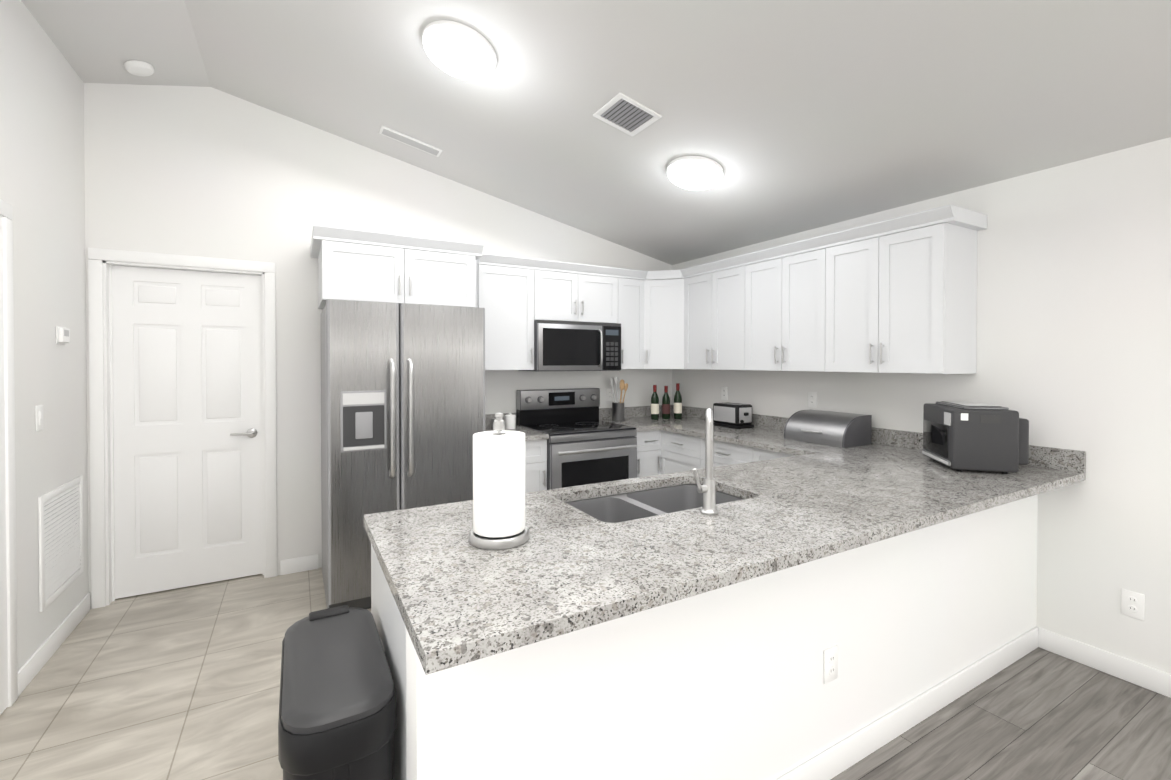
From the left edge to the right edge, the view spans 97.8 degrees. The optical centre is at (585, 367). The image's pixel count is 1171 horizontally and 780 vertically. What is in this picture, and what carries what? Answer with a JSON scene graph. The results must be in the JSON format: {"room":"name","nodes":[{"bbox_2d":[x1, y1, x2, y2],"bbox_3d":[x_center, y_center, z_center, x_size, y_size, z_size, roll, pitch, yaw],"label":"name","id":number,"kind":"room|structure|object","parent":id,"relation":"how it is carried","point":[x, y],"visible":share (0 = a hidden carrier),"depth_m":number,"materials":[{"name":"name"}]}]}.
{"room":"kitchen","nodes":[
{"label":"kitchen","id":0,"kind":"room"},
{"bbox_2d":[0,0,88,669],"bbox_3d":[-1.173,-0.241,-0.187,0.120,3.350,7.140,0,1,-30],"label":"wall","id":1,"kind":"structure","parent":0,"point":[42,174],"depth_m":2.44,"materials":[{"name":"paint"}]},
{"bbox_2d":[0,199,17,714],"bbox_3d":[-2.186,0.369,1.745,0.016,2.092,0.954,0,1,-30],"label":"door frame","id":2,"kind":"structure","parent":1,"relation":"attached to","point":[8,644],"depth_m":2.11,"materials":[{"name":"white wood"}]},
{"bbox_2d":[35,405,43,430],"bbox_3d":[-2.561,0.238,2.399,0.010,0.118,0.075,0,1,-30],"label":"light switch","id":3,"kind":"object","parent":1,"relation":"attached to","point":[39,421],"visible":1,"depth_m":2.39,"materials":[{"name":"white plastic"}]},
{"bbox_2d":[18,593,90,696],"bbox_3d":[-2.648,1.357,2.565,0.012,0.100,0.885,0,1,-30],"label":"baseboard","id":4,"kind":"structure","parent":1,"relation":"attached to","point":[41,656],"depth_m":2.48,"materials":[{"name":"white wood"}]},
{"bbox_2d":[38,475,83,611],"bbox_3d":[-2.684,0.876,2.623,0.011,0.540,0.540,0,1,-30],"label":"air vent","id":5,"kind":"object","parent":1,"relation":"in","point":[60,536],"visible":1,"depth_m":2.59,"materials":[{"name":"white metal"}]},
{"bbox_2d":[56,326,69,343],"bbox_3d":[-2.686,-0.164,2.629,0.024,0.090,0.120,0,1,-30],"label":"thermostat","id":6,"kind":"object","parent":1,"relation":"attached to","point":[62,335],"visible":1,"depth_m":2.60,"materials":[{"name":"white plastic"}]},
{"bbox_2d":[0,568,370,779],"bbox_3d":[-0.391,1.433,2.930,4.700,0.060,3.120,0,1,-30],"label":"floor","id":7,"kind":"structure","parent":0,"point":[182,683],"depth_m":2.22,"materials":[{"name":"beige tile"}]},
{"bbox_2d":[278,605,395,779],"bbox_3d":[-0.649,1.081,1.328,0.244,0.676,0.585,0,1,-30],"label":"trash can","id":8,"kind":"object","parent":7,"relation":"on","point":[337,711],"visible":1,"depth_m":1.17,"materials":[{"name":"black plastic"}]},
{"bbox_2d":[371,548,406,779],"bbox_3d":[-0.282,0.980,1.627,0.669,0.872,0.630,0,1,-30],"label":"base cabinet","id":9,"kind":"object","parent":7,"relation":"on","point":[392,635],"depth_m":1.32,"materials":[{"name":"white wood"}]},
{"bbox_2d":[364,416,1085,674],"bbox_3d":[0.282,0.510,2.979,3.029,0.036,3.038,0,1,-30],"label":"countertop","id":10,"kind":"structure","parent":9,"relation":"on","point":[458,602],"depth_m":1.58,"materials":[{"name":"grey stone"}]},
{"bbox_2d":[491,418,495,428],"bbox_3d":[-0.712,0.441,4.002,0.064,0.080,0.064,0,1,-30],"label":"canister","id":11,"kind":"object","parent":10,"relation":"on","point":[493,420],"visible":0.46,"depth_m":3.98,"materials":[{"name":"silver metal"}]},
{"bbox_2d":[469,413,528,549],"bbox_3d":[-0.253,0.320,1.502,0.176,0.373,0.176,0,1,-30],"label":"paper towel holder","id":12,"kind":"object","parent":10,"relation":"on","point":[498,488],"visible":1,"depth_m":1.44,"materials":[{"name":"white paper"}]},
{"bbox_2d":[504,413,515,428],"bbox_3d":[-0.591,0.421,4.002,0.088,0.120,0.088,0,1,-30],"label":"canister","id":13,"kind":"object","parent":10,"relation":"on","point":[510,421],"visible":1,"depth_m":3.97,"materials":[{"name":"white ceramic"}]},
{"bbox_2d":[610,376,627,420],"bbox_3d":[0.298,0.277,4.536,0.148,0.398,0.120,0,1,-30],"label":"utensil crock","id":14,"kind":"object","parent":10,"relation":"on","point":[617,411],"visible":1,"depth_m":4.50,"materials":[{"name":"silver metal"}]},
{"bbox_2d":[566,480,741,523],"bbox_3d":[0.280,0.634,2.003,0.761,0.216,0.460,0,1,-30],"label":"sink","id":15,"kind":"object","parent":10,"relation":"in","point":[627,503],"depth_m":2.17,"materials":[{"name":"silver metal"}]},
{"bbox_2d":[651,385,658,419],"bbox_3d":[0.633,0.318,4.661,0.076,0.314,0.076,0,1,-30],"label":"wine bottle","id":16,"kind":"object","parent":10,"relation":"on","point":[654,406],"visible":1,"depth_m":4.63,"materials":[{"name":"green glass"}]},
{"bbox_2d":[662,386,669,418],"bbox_3d":[0.739,0.322,4.686,0.076,0.304,0.076,0,1,-30],"label":"wine bottle","id":17,"kind":"object","parent":10,"relation":"on","point":[665,406],"visible":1,"depth_m":4.66,"materials":[{"name":"green glass"}]},
{"bbox_2d":[674,383,681,418],"bbox_3d":[0.850,0.311,4.703,0.076,0.326,0.076,0,1,-30],"label":"wine bottle","id":18,"kind":"object","parent":10,"relation":"on","point":[677,405],"visible":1,"depth_m":4.68,"materials":[{"name":"green glass"}]},
{"bbox_2d":[693,408,717,514],"bbox_3d":[0.422,0.324,1.825,0.205,0.357,0.166,0,1,-30],"label":"faucet","id":19,"kind":"object","parent":10,"relation":"on","point":[707,489],"visible":1,"depth_m":1.75,"materials":[{"name":"silver metal"}]},
{"bbox_2d":[713,402,753,428],"bbox_3d":[1.192,0.387,4.132,0.188,0.186,0.300,0,1,-30],"label":"toaster","id":20,"kind":"object","parent":10,"relation":"on","point":[733,415],"visible":0.94,"depth_m":4.04,"materials":[{"name":"silver plastic"}]},
{"bbox_2d":[784,409,871,447],"bbox_3d":[1.576,0.395,3.357,0.298,0.185,0.440,0,1,-30],"label":"bread box","id":21,"kind":"object","parent":10,"relation":"on","point":[838,429],"visible":1,"depth_m":3.24,"materials":[{"name":"silver metal"}]},
{"bbox_2d":[922,401,1028,473],"bbox_3d":[1.937,0.339,2.557,0.330,0.313,0.392,0,1,15],"label":"countertop oven","id":22,"kind":"object","parent":10,"relation":"on","point":[959,436],"visible":1,"depth_m":2.39,"materials":[{"name":"grey metal"}]},
{"bbox_2d":[321,299,484,608],"bbox_3d":[-1.212,0.511,3.352,0.903,1.775,0.899,0,1,-30],"label":"refrigerator","id":23,"kind":"object","parent":7,"relation":"on","point":[402,404],"visible":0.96,"depth_m":2.96,"materials":[{"name":"grey metal"}]},
{"bbox_2d":[516,388,636,489],"bbox_3d":[-0.069,0.791,4.130,0.760,1.200,0.715,0,1,-30],"label":"stove","id":24,"kind":"object","parent":7,"relation":"on","point":[585,445],"visible":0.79,"depth_m":3.98,"materials":[{"name":"grey metal"}]},
{"bbox_2d":[84,83,671,602],"bbox_3d":[-1.052,-0.284,4.078,4.540,3.350,0.160,0,1,-30],"label":"wall","id":25,"kind":"structure","parent":0,"point":[200,171],"depth_m":3.44,"materials":[{"name":"paint"}]},
{"bbox_2d":[88,248,276,608],"bbox_3d":[-2.494,0.354,3.232,0.922,2.092,0.134,0,1,-30],"label":"door","id":26,"kind":"structure","parent":25,"relation":"attached to","point":[182,406],"depth_m":3.21,"materials":[{"name":"white wood"}]},
{"bbox_2d":[314,225,477,308],"bbox_3d":[-1.295,-0.615,3.487,0.923,0.424,0.618,0,1,-30],"label":"upper cabinet","id":27,"kind":"object","parent":25,"relation":"attached to","point":[354,264],"depth_m":3.19,"materials":[{"name":"white wood"}]},
{"bbox_2d":[478,252,537,369],"bbox_3d":[-0.675,-0.405,3.996,0.445,0.854,0.348,0,1,-30],"label":"upper cabinet","id":28,"kind":"object","parent":25,"relation":"attached to","point":[507,285],"depth_m":3.85,"materials":[{"name":"white wood"}]},
{"bbox_2d":[538,259,617,322],"bbox_3d":[-0.146,-0.603,4.295,0.772,0.464,0.348,0,1,-30],"label":"upper cabinet","id":29,"kind":"object","parent":25,"relation":"attached to","point":[567,291],"depth_m":4.13,"materials":[{"name":"white wood"}]},
{"bbox_2d":[518,320,620,370],"bbox_3d":[-0.120,-0.168,4.255,0.764,0.395,0.443,0,1,-30],"label":"microwave","id":30,"kind":"object","parent":29,"relation":"attached to","point":[573,346],"visible":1,"depth_m":4.07,"materials":[{"name":"grey plastic"}]},
{"bbox_2d":[606,389,612,400],"bbox_3d":[0.225,0.255,4.710,0.072,0.115,0.008,0,1,-30],"label":"outlet","id":31,"kind":"object","parent":25,"relation":"attached to","point":[609,394],"visible":0.92,"depth_m":4.71,"materials":[{"name":"white plastic"}]},
{"bbox_2d":[618,268,641,368],"bbox_3d":[0.337,-0.410,4.549,0.318,0.854,0.385,0,1,-30],"label":"upper cabinet","id":32,"kind":"object","parent":25,"relation":"attached to","point":[629,280],"depth_m":4.41,"materials":[{"name":"white wood"}]},
{"bbox_2d":[21,0,1170,264],"bbox_3d":[0.720,-1.417,0.944,4.600,0.960,7.320,0,1,-30],"label":"ceiling","id":33,"kind":"structure","parent":0,"point":[793,116],"depth_m":2.50,"materials":[{"name":"paint"}]},
{"bbox_2d":[124,60,153,75],"bbox_3d":[-2.513,-1.680,2.878,0.130,0.035,0.130,-15,8,-29],"label":"smoke detector","id":34,"kind":"object","parent":33,"relation":"attached to","point":[138,68],"visible":1,"depth_m":2.85,"materials":[{"name":"white plastic"}]},
{"bbox_2d":[379,125,442,156],"bbox_3d":[-1.181,-1.525,3.459,0.400,0.010,0.120,13,-6,-29],"label":"ceiling vent","id":35,"kind":"object","parent":33,"relation":"in","point":[407,140],"visible":1,"depth_m":3.44,"materials":[{"name":"white metal"}]},
{"bbox_2d":[422,20,496,79],"bbox_3d":[-0.604,-1.477,2.432,0.350,0.087,0.350,13,-6,-29],"label":"ceiling light","id":36,"kind":"object","parent":33,"relation":"attached to","point":[458,50],"visible":1,"depth_m":2.35,"materials":[{"name":"white"}]},
{"bbox_2d":[593,92,661,136],"bbox_3d":[0.220,-1.339,2.724,0.270,0.009,0.270,13,-6,-29],"label":"ceiling vent","id":37,"kind":"object","parent":33,"relation":"in","point":[626,114],"visible":1,"depth_m":2.71,"materials":[{"name":"white metal"}]},
{"bbox_2d":[666,156,723,189],"bbox_3d":[0.672,-1.176,3.161,0.350,0.087,0.350,13,-6,-29],"label":"ceiling light","id":38,"kind":"object","parent":33,"relation":"attached to","point":[694,172],"visible":1,"depth_m":3.07,"materials":[{"name":"white"}]},
{"bbox_2d":[406,494,1037,779],"bbox_3d":[0.932,0.979,1.882,3.030,0.868,0.120,0,1,-30],"label":"wall","id":39,"kind":"structure","parent":0,"point":[725,683],"depth_m":1.55,"materials":[{"name":"paint"}]},
{"bbox_2d":[824,645,837,683],"bbox_3d":[0.846,1.025,1.759,0.072,0.115,0.008,0,1,-30],"label":"outlet","id":40,"kind":"object","parent":39,"relation":"attached to","point":[830,664],"visible":1,"depth_m":1.75,"materials":[{"name":"white plastic"}]},
{"bbox_2d":[776,626,1041,779],"bbox_3d":[0.942,1.364,1.815,3.004,0.100,0.012,0,1,-30],"label":"baseboard","id":41,"kind":"structure","parent":39,"relation":"attached to","point":[854,748],"depth_m":1.99,"materials":[{"name":"white wood"}]},
{"bbox_2d":[672,137,1170,673],"bbox_3d":[2.672,-0.263,1.994,0.120,3.350,7.140,0,1,-30],"label":"wall","id":42,"kind":"structure","parent":0,"point":[1074,309],"depth_m":2.44,"materials":[{"name":"paint"}]},
{"bbox_2d":[642,268,685,368],"bbox_3d":[0.736,-0.411,4.629,0.641,0.854,0.640,0,1,-30],"label":"upper cabinet","id":43,"kind":"object","parent":42,"relation":"attached to","point":[663,291],"depth_m":4.43,"materials":[{"name":"white wood"}]},
{"bbox_2d":[686,253,749,369],"bbox_3d":[1.153,-0.406,4.154,0.386,0.854,0.784,0,1,-30],"label":"upper cabinet","id":44,"kind":"object","parent":42,"relation":"attached to","point":[717,292],"depth_m":4.02,"materials":[{"name":"white wood"}]},
{"bbox_2d":[721,387,727,399],"bbox_3d":[1.209,0.228,4.446,0.008,0.115,0.072,0,1,-30],"label":"outlet","id":45,"kind":"object","parent":42,"relation":"attached to","point":[724,393],"visible":1,"depth_m":4.44,"materials":[{"name":"white plastic"}]},
{"bbox_2d":[750,237,813,371],"bbox_3d":[1.496,-0.401,3.586,0.349,0.854,0.777,0,1,-30],"label":"upper cabinet","id":46,"kind":"object","parent":42,"relation":"attached to","point":[782,276],"depth_m":3.49,"materials":[{"name":"white wood"}]},
{"bbox_2d":[808,392,816,407],"bbox_3d":[1.638,0.235,3.689,0.008,0.115,0.072,0,1,-30],"label":"outlet","id":47,"kind":"object","parent":42,"relation":"attached to","point":[812,399],"visible":1,"depth_m":3.68,"materials":[{"name":"white plastic"}]},
{"bbox_2d":[814,204,981,373],"bbox_3d":[1.811,-0.395,3.031,0.349,0.854,0.734,0,1,-30],"label":"upper cabinet","id":48,"kind":"object","parent":42,"relation":"attached to","point":[894,296],"depth_m":2.82,"materials":[{"name":"white wood"}]},
{"bbox_2d":[1042,628,1170,697],"bbox_3d":[3.293,1.374,0.776,0.016,0.100,4.139,0,1,-30],"label":"baseboard","id":49,"kind":"structure","parent":42,"relation":"attached to","point":[1137,673],"depth_m":2.34,"materials":[{"name":"white wood"}]},
{"bbox_2d":[1121,589,1144,620],"bbox_3d":[2.443,1.059,2.280,0.008,0.115,0.072,0,1,-30],"label":"outlet","id":50,"kind":"object","parent":42,"relation":"attached to","point":[1132,603],"visible":1,"depth_m":2.28,"materials":[{"name":"white plastic"}]},
{"bbox_2d":[831,647,1170,779],"bbox_3d":[1.465,1.466,-0.340,4.700,0.060,4.400,0,1,-30],"label":"floor","id":51,"kind":"structure","parent":0,"point":[1038,713],"depth_m":1.97,"materials":[{"name":"grey wood"}]}
]}

